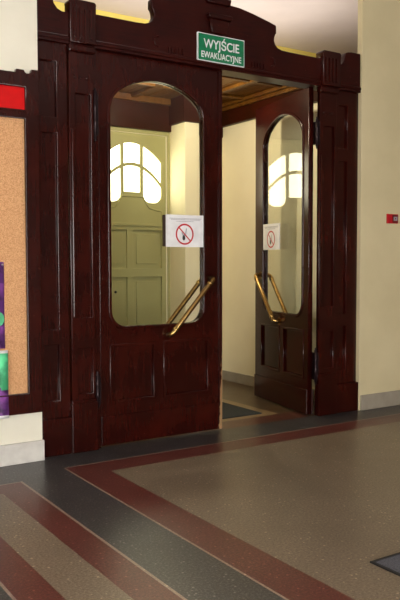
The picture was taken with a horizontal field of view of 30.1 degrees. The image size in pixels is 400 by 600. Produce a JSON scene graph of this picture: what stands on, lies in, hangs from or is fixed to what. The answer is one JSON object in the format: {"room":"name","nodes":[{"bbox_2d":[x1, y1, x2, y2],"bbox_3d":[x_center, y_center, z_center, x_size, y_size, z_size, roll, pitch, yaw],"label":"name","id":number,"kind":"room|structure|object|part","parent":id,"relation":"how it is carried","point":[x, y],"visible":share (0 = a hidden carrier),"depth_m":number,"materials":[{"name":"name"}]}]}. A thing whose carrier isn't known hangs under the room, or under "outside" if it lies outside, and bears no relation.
{"room":"entrance hall","nodes":[
{"label":"entrance hall","id":0,"kind":"room"},
{"bbox_2d":[0,0,41,444],"bbox_3d":[-3.000,-0.798,3.796,4.528,3.918,0.075,-2,3,-33],"label":"wall","id":1,"kind":"structure","parent":0,"point":[18,18],"depth_m":4.91,"materials":[{"name":"beige paint"}]},
{"bbox_2d":[0,69,42,415],"bbox_3d":[-2.089,-0.346,4.334,2.416,2.280,0.052,-2,3,-33],"label":"notice board","id":2,"kind":"object","parent":1,"relation":"attached to","point":[20,238],"visible":1,"depth_m":4.92,"materials":[{"name":"brown wood"}]},
{"bbox_2d":[0,262,4,348],"bbox_3d":[-1.560,0.045,4.690,0.667,0.567,0.018,-2,3,-33],"label":"poster","id":3,"kind":"object","parent":2,"relation":"attached to","point":[2,320],"visible":1,"depth_m":4.87,"materials":[{"name":"paper"}]},
{"bbox_2d":[0,350,8,418],"bbox_3d":[-1.544,0.563,4.703,0.678,0.449,0.008,-2,3,-33],"label":"poster","id":4,"kind":"object","parent":2,"relation":"attached to","point":[4,401],"visible":1,"depth_m":4.87,"materials":[{"name":"multicoloured paper"}]},
{"bbox_3d":[-2.095,-0.254,4.353,2.260,1.850,0.022,-2,3,-33],"label":"cork panel","id":5,"kind":"part","parent":2,"relation":"part of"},
{"bbox_2d":[0,440,44,466],"bbox_3d":[-2.958,1.090,3.856,4.512,0.140,0.028,-2,3,-33],"label":"baseboard","id":6,"kind":"structure","parent":1,"relation":"attached to","point":[30,451],"depth_m":4.98,"materials":[{"name":"stone"}]},
{"bbox_2d":[170,122,198,322],"bbox_3d":[-0.171,-0.473,8.063,0.175,2.822,0.330,-2,3,-33],"label":"wall pier","id":7,"kind":"object","parent":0,"point":[184,137],"visible":0.56,"depth_m":7.93,"materials":[{"name":"yellow paint"}]},
{"bbox_2d":[53,1,315,321],"bbox_3d":[-1.516,-0.988,7.450,11.400,3.918,0.150,-2,3,-33],"label":"wall","id":8,"kind":"structure","parent":0,"point":[59,5],"depth_m":8.09,"materials":[{"name":"yellow paint"}]},
{"bbox_2d":[111,131,165,325],"bbox_3d":[-0.724,-0.418,7.949,0.821,2.705,0.064,-2,3,-33],"label":"door","id":9,"kind":"structure","parent":8,"relation":"in","point":[138,161],"depth_m":7.97,"materials":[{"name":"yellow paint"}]},
{"bbox_3d":[-0.938,-1.213,7.782,0.221,0.352,0.004,-2,3,-33],"label":"pane","id":10,"kind":"part","parent":9,"relation":"part of","materials":[{"name":"white glass"}]},
{"bbox_3d":[-0.938,-1.437,7.771,0.221,0.392,0.004,-2,3,-33],"label":"pane","id":11,"kind":"part","parent":9,"relation":"part of","materials":[{"name":"white glass"}]},
{"bbox_3d":[-0.733,-1.288,7.912,0.196,0.276,0.004,-2,3,-33],"label":"pane","id":12,"kind":"part","parent":9,"relation":"part of","materials":[{"name":"white glass"}]},
{"bbox_3d":[-0.733,-1.556,7.898,0.196,0.221,0.004,-2,3,-33],"label":"pane","id":13,"kind":"part","parent":9,"relation":"part of","materials":[{"name":"white glass"}]},
{"bbox_3d":[-0.728,0.017,7.982,0.703,1.534,0.031,-2,3,-33],"label":"panel","id":14,"kind":"part","parent":9,"relation":"part of","materials":[{"name":"green paint"}]},
{"bbox_3d":[-0.713,-0.950,7.903,0.821,0.323,0.020,-2,3,-33],"label":"moulding","id":15,"kind":"part","parent":9,"relation":"part of","materials":[{"name":"green paint"}]},
{"bbox_3d":[-0.528,-1.227,8.048,0.221,0.352,0.004,-2,3,-33],"label":"pane","id":16,"kind":"part","parent":9,"relation":"part of","materials":[{"name":"white glass"}]},
{"bbox_3d":[-0.528,-1.451,8.036,0.221,0.392,0.004,-2,3,-33],"label":"pane","id":17,"kind":"part","parent":9,"relation":"part of","materials":[{"name":"white glass"}]},
{"bbox_2d":[111,126,169,320],"bbox_3d":[-0.796,-0.430,7.849,1.109,2.760,0.012,-2,3,-33],"label":"trim","id":18,"kind":"structure","parent":8,"relation":"attached to","point":[113,128],"depth_m":8.09,"materials":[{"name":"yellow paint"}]},
{"bbox_2d":[110,85,317,137],"bbox_3d":[-0.523,-1.928,6.831,3.030,0.345,1.890,-2,3,-33],"label":"ceiling","id":19,"kind":"structure","parent":8,"relation":"attached to","point":[143,112],"depth_m":7.83,"materials":[{"name":"brown wood"}]},
{"bbox_3d":[-0.509,-2.059,6.803,3.030,0.080,1.840,-2,3,-33],"label":"cornice moulding","id":20,"kind":"part","parent":19,"relation":"part of","materials":[{"name":"brown wood"}]},
{"bbox_2d":[0,380,399,599],"bbox_3d":[1.399,1.242,3.070,11.000,0.100,10.950,-2,3,-33],"label":"floor","id":21,"kind":"structure","parent":0,"point":[281,502],"depth_m":3.97,"materials":[{"name":"stone"}]},
{"bbox_2d":[37,0,360,456],"bbox_3d":[0.101,-0.648,5.954,3.008,3.385,0.345,-2,3,-33],"label":"door frame","id":22,"kind":"structure","parent":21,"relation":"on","point":[69,42],"depth_m":5.31,"materials":[{"name":"brown wood"}]},
{"bbox_3d":[-1.048,-0.463,5.136,0.116,2.335,0.018,-2,3,-33],"label":"panel","id":23,"kind":"part","parent":22,"relation":"part of","materials":[{"name":"brown wood"}]},
{"bbox_3d":[-1.032,-0.347,5.164,0.230,2.870,0.082,-2,3,-33],"label":"panel","id":24,"kind":"part","parent":22,"relation":"part of","materials":[{"name":"brown wood"}]},
{"bbox_2d":[93,51,221,445],"bbox_3d":[-0.313,-0.369,5.634,1.124,2.838,0.208,-2,3,-33],"label":"door","id":25,"kind":"structure","parent":22,"relation":"attached to","point":[155,380],"depth_m":5.66,"materials":[{"name":"brown wood"}]},
{"bbox_3d":[-0.510,0.534,5.553,0.366,0.416,0.016,-2,3,-33],"label":"panel","id":26,"kind":"part","parent":25,"relation":"part of","materials":[{"name":"brown wood"}]},
{"bbox_3d":[-0.499,0.535,5.536,0.386,0.436,0.020,-2,3,-33],"label":"panel moulding","id":27,"kind":"part","parent":25,"relation":"part of","materials":[{"name":"brown wood"}]},
{"bbox_2d":[162,214,202,246],"bbox_3d":[-0.128,-0.528,5.692,0.355,0.245,0.025,-2,3,-33],"label":"no smoking sign","id":28,"kind":"object","parent":25,"relation":"attached to","point":[177,230],"visible":1,"depth_m":5.67,"materials":[{"name":"white paper"}]},
{"bbox_2d":[171,218,200,221],"bbox_3d":[-0.110,-0.611,5.685,0.287,0.025,0.001,-2,3,-33],"label":"print","id":29,"kind":"object","parent":28,"relation":"attached to","point":[172,218],"depth_m":5.67},
{"bbox_3d":[-0.115,0.520,5.809,0.403,0.416,0.016,-2,3,-33],"label":"panel","id":30,"kind":"part","parent":25,"relation":"part of","materials":[{"name":"brown wood"}]},
{"bbox_3d":[-0.104,0.521,5.792,0.423,0.436,0.020,-2,3,-33],"label":"panel moulding","id":31,"kind":"part","parent":25,"relation":"part of","materials":[{"name":"brown wood"}]},
{"bbox_3d":[0.129,-1.823,5.847,3.008,0.047,0.158,-2,3,-33],"label":"transom moulding","id":32,"kind":"part","parent":22,"relation":"part of","materials":[{"name":"brown wood"}]},
{"bbox_2d":[197,32,243,67],"bbox_3d":[0.162,-1.938,5.768,0.440,0.210,0.024,-2,3,-33],"label":"exit sign","id":33,"kind":"object","parent":22,"relation":"attached to","point":[210,47],"visible":1,"depth_m":5.75,"materials":[{"name":"green plastic"},{"name":"white lettering paint"}]},
{"bbox_2d":[254,87,319,414],"bbox_3d":[0.776,-0.436,6.904,0.208,2.838,1.088,-1,3,-22],"label":"door","id":34,"kind":"structure","parent":22,"relation":"attached to","point":[286,365],"depth_m":6.83,"materials":[{"name":"brown wood"}]},
{"bbox_3d":[0.675,0.450,7.153,0.020,0.436,0.393,-1,3,-22],"label":"panel moulding","id":35,"kind":"part","parent":34,"relation":"part of","materials":[{"name":"brown wood"}]},
{"bbox_3d":[0.693,0.450,7.160,0.016,0.416,0.373,-1,3,-22],"label":"panel","id":36,"kind":"part","parent":34,"relation":"part of","materials":[{"name":"brown wood"}]},
{"bbox_2d":[263,223,279,249],"bbox_3d":[0.678,-0.597,7.023,0.025,0.245,0.348,-1,3,-22],"label":"no smoking sign","id":37,"kind":"object","parent":34,"relation":"attached to","point":[271,232],"visible":1,"depth_m":7.00,"materials":[{"name":"white paper"}]},
{"bbox_3d":[0.844,0.471,6.737,0.020,0.436,0.393,-1,3,-22],"label":"panel moulding","id":38,"kind":"part","parent":34,"relation":"part of","materials":[{"name":"brown wood"}]},
{"bbox_3d":[0.862,0.470,6.744,0.016,0.416,0.373,-1,3,-22],"label":"panel","id":39,"kind":"part","parent":34,"relation":"part of","materials":[{"name":"brown wood"}]},
{"bbox_3d":[1.246,-0.544,6.622,0.100,2.335,0.018,-2,3,-33],"label":"panel","id":40,"kind":"part","parent":22,"relation":"part of","materials":[{"name":"brown wood"}]},
{"bbox_3d":[1.280,-0.428,6.661,0.274,2.870,0.082,-2,3,-33],"label":"panel","id":41,"kind":"part","parent":22,"relation":"part of","materials":[{"name":"brown wood"}]},
{"bbox_2d":[222,402,261,418],"bbox_3d":[-0.436,1.004,6.742,1.527,0.008,1.278,-2,3,-33],"label":"entrance mat","id":42,"kind":"object","parent":21,"relation":"on","point":[228,410],"visible":0.2,"depth_m":6.68,"materials":[{"name":"grey carpet"}]},
{"bbox_2d":[370,552,399,575],"bbox_3d":[1.345,1.177,3.298,0.938,0.008,0.697,-2,3,-33],"label":"floor mat","id":43,"kind":"object","parent":21,"relation":"on","point":[391,563],"visible":1,"depth_m":3.31,"materials":[{"name":"black rubber"}]},
{"bbox_2d":[118,76,282,102],"bbox_3d":[-0.523,-2.093,6.823,3.030,0.055,1.890,-2,3,-33],"label":"ceiling","id":44,"kind":"structure","parent":0,"point":[233,88],"depth_m":7.50,"materials":[{"name":"brown wood"}]},
{"bbox_2d":[53,0,357,53],"bbox_3d":[1.446,-2.791,2.779,11.400,0.150,11.150,-2,3,-33],"label":"ceiling","id":45,"kind":"structure","parent":0,"point":[314,26],"depth_m":7.79,"materials":[{"name":"white paint"}]},
{"bbox_2d":[222,103,316,388],"bbox_3d":[0.885,-0.604,7.656,0.150,3.120,2.150,-2,3,-33],"label":"wall","id":46,"kind":"structure","parent":0,"point":[238,140],"depth_m":8.02,"materials":[{"name":"yellow paint"}]},
{"bbox_2d":[222,370,314,400],"bbox_3d":[0.811,0.902,7.695,0.020,0.110,2.130,-2,3,-33],"label":"baseboard","id":47,"kind":"structure","parent":46,"relation":"attached to","point":[239,378],"depth_m":8.25,"materials":[{"name":"grey stone"}]},
{"bbox_2d":[356,0,399,409],"bbox_3d":[2.874,-1.004,7.609,3.460,3.918,0.060,-2,3,-33],"label":"wall","id":48,"kind":"structure","parent":0,"point":[378,186],"depth_m":6.76,"materials":[{"name":"beige paint"}]},
{"bbox_2d":[360,390,399,410],"bbox_3d":[2.895,0.884,7.671,3.428,0.140,0.018,-2,3,-33],"label":"baseboard","id":49,"kind":"structure","parent":48,"relation":"attached to","point":[390,398],"depth_m":6.86,"materials":[{"name":"grey stone"}]},
{"bbox_2d":[386,214,397,223],"bbox_3d":[1.777,-0.750,6.863,0.143,0.086,0.018,-2,3,-33],"label":"sign","id":50,"kind":"object","parent":48,"relation":"attached to","point":[390,218],"visible":1,"depth_m":6.85,"materials":[{"name":"red plastic"}]}
]}

